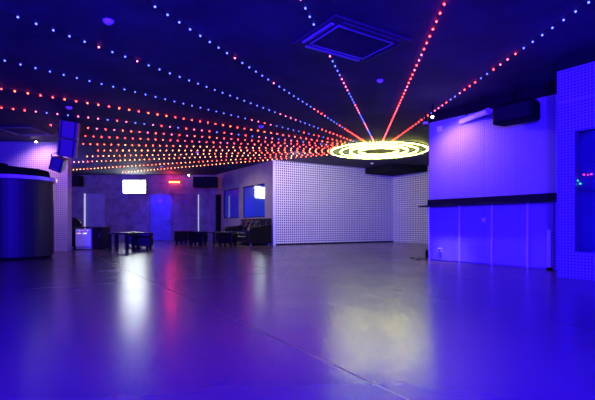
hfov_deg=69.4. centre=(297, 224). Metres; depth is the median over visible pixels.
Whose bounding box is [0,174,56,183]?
countertop
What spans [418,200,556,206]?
countertop
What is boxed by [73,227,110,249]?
counter
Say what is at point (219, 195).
door
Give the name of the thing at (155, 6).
string
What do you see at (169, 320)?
floor
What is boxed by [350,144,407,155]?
ring light
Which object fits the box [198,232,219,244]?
table
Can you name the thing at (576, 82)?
wall
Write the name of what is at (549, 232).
leaning board
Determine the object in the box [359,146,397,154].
ring light
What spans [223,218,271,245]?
sofa
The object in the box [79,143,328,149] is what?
string
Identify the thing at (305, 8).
string
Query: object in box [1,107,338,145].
string
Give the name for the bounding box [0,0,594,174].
ceiling
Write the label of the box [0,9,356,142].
string
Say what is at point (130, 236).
stool
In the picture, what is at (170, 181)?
exit sign
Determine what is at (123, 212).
wall
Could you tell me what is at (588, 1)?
string
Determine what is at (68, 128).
grille
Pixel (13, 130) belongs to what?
grille
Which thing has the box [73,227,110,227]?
countertop
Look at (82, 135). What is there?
string
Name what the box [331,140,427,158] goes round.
ring light
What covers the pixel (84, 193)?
light
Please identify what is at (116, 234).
table
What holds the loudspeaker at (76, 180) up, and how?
hanging from the ceiling
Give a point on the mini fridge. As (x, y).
(83, 236)
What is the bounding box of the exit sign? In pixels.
[169,180,180,182]
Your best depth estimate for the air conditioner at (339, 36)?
5.15 m
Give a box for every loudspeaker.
[48,152,67,172]
[57,120,79,157]
[72,175,82,185]
[193,176,217,187]
[493,86,539,126]
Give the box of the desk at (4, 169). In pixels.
[0,165,49,177]
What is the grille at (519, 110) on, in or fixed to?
attached to the loudspeaker at (524, 110)
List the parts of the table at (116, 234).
leg, leg, leg, leg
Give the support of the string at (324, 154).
attached to the ceiling
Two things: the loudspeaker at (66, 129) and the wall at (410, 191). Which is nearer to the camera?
the loudspeaker at (66, 129)
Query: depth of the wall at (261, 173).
16.64 m
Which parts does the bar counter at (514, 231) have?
panel, panel, panel, panel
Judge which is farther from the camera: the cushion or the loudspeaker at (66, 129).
the cushion
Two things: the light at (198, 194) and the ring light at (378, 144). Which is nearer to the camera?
the ring light at (378, 144)
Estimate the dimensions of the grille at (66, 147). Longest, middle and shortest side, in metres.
0.325 x 0.290 x 0.012 m
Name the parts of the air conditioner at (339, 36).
grille frame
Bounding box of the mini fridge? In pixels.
[76,229,91,248]
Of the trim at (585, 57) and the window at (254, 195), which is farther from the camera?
the window at (254, 195)
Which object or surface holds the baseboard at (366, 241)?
attached to the wall at (316, 203)
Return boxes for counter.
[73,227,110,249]
[418,193,556,268]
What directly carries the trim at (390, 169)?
attached to the wall at (410, 191)
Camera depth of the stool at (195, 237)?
14.72 m
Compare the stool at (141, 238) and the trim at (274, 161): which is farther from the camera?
the trim at (274, 161)
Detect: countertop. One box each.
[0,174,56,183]
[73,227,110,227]
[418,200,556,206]
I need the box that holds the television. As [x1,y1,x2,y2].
[123,180,146,193]
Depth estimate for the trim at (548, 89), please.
7.54 m
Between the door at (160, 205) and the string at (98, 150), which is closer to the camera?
the string at (98, 150)
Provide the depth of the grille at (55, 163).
9.54 m
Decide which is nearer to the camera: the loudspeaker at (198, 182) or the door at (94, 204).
the loudspeaker at (198, 182)
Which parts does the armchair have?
armrest, backrest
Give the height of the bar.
1.690 m
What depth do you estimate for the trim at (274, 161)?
14.81 m
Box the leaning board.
[546,230,551,269]
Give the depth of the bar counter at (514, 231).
7.47 m
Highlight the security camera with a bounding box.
[423,114,427,126]
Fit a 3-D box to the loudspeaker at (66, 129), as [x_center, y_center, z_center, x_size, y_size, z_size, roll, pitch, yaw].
[-4.949,-1.905,9.339,0.452,0.920,0.497,0,0,-14]
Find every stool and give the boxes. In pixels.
[124,234,139,246]
[131,232,152,248]
[174,231,189,243]
[189,231,207,244]
[218,231,237,245]
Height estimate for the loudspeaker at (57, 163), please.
0.484 m
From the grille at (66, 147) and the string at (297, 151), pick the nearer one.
the grille at (66, 147)
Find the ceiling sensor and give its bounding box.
[103,18,113,25]
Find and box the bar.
[0,174,56,260]
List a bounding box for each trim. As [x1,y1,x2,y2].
[273,160,275,244]
[365,164,427,175]
[429,81,556,122]
[556,48,594,72]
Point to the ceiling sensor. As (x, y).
(107, 21)
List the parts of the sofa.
armrest, backrest, armrest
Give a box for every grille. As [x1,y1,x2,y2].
[1,128,44,133]
[50,158,60,170]
[59,140,74,156]
[61,121,75,138]
[72,176,78,184]
[194,177,215,185]
[313,27,389,57]
[495,101,528,121]
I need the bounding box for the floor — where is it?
[0,238,594,399]
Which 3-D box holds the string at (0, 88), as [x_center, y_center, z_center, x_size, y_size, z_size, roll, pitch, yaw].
[-2.025,-2.221,9.259,8.450,0.034,0.025,0,0,-39]
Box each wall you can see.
[0,142,71,250]
[72,175,215,240]
[216,160,272,244]
[276,160,392,243]
[393,165,428,243]
[429,94,556,269]
[557,61,594,279]
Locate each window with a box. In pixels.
[224,188,238,217]
[243,183,264,217]
[574,127,594,252]
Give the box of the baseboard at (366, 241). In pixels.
[276,241,392,244]
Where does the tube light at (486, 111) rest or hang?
hanging from the ceiling
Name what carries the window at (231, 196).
in the wall at (261, 173)
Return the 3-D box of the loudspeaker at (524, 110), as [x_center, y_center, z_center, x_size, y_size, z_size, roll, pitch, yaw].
[3.523,-1.948,6.934,0.335,0.585,0.682,0,0,-36]
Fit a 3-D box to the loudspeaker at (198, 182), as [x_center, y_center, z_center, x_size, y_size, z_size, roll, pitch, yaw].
[-3.935,-1.850,18.394,1.000,0.480,0.362,0,0,0]
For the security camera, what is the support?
attached to the ceiling
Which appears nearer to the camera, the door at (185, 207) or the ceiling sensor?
the ceiling sensor
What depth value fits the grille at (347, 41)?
5.21 m
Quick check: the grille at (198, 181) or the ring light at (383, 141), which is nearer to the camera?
the ring light at (383, 141)
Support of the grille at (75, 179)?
attached to the loudspeaker at (76, 180)
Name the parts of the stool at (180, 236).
seat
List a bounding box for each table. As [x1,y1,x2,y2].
[108,232,134,250]
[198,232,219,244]
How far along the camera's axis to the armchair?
12.82 m
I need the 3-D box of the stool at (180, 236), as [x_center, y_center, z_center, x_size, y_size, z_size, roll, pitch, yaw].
[-4.321,0.460,16.300,0.510,0.480,0.510,0,0,12]
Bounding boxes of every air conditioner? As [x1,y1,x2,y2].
[0,125,57,135]
[293,15,410,62]
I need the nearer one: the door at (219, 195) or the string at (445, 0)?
the string at (445, 0)
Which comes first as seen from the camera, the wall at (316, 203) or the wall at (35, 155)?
the wall at (35, 155)
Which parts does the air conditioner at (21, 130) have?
grille frame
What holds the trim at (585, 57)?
attached to the wall at (576, 82)
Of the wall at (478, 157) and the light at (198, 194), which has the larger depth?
the light at (198, 194)
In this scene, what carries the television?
attached to the wall at (123, 212)
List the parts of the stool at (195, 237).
seat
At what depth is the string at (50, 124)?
10.74 m
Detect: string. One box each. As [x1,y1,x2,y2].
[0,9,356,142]
[0,58,347,142]
[0,88,342,144]
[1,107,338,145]
[50,124,334,147]
[73,153,330,169]
[77,152,328,161]
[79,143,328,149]
[82,135,330,147]
[87,151,315,156]
[98,150,321,150]
[122,154,332,172]
[147,0,364,141]
[302,0,373,140]
[382,0,445,140]
[392,0,589,140]
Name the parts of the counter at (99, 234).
panel, door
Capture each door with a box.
[84,193,104,228]
[149,194,171,240]
[172,194,198,240]
[219,195,220,231]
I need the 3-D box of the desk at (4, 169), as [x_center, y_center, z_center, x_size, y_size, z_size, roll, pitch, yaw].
[-5.690,-1.112,8.989,0.776,0.244,0.522,0,0,0]
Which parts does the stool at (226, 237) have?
seat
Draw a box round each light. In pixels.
[84,193,85,228]
[198,194,198,230]
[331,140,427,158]
[340,142,417,157]
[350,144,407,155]
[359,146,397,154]
[459,96,490,124]
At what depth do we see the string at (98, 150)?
12.79 m
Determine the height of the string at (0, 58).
0.032 m
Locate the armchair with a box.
[72,217,82,248]
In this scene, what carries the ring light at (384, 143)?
attached to the ceiling
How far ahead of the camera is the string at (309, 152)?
14.04 m
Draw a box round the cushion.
[260,219,265,224]
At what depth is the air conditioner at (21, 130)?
10.04 m
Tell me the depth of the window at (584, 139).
5.55 m
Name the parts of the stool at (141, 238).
seat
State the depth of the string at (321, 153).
14.90 m
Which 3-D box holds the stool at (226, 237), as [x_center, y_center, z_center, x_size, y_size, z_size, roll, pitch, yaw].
[-2.326,0.460,14.350,0.510,0.480,0.510,0,0,14]
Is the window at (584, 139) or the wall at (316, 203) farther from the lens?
the wall at (316, 203)

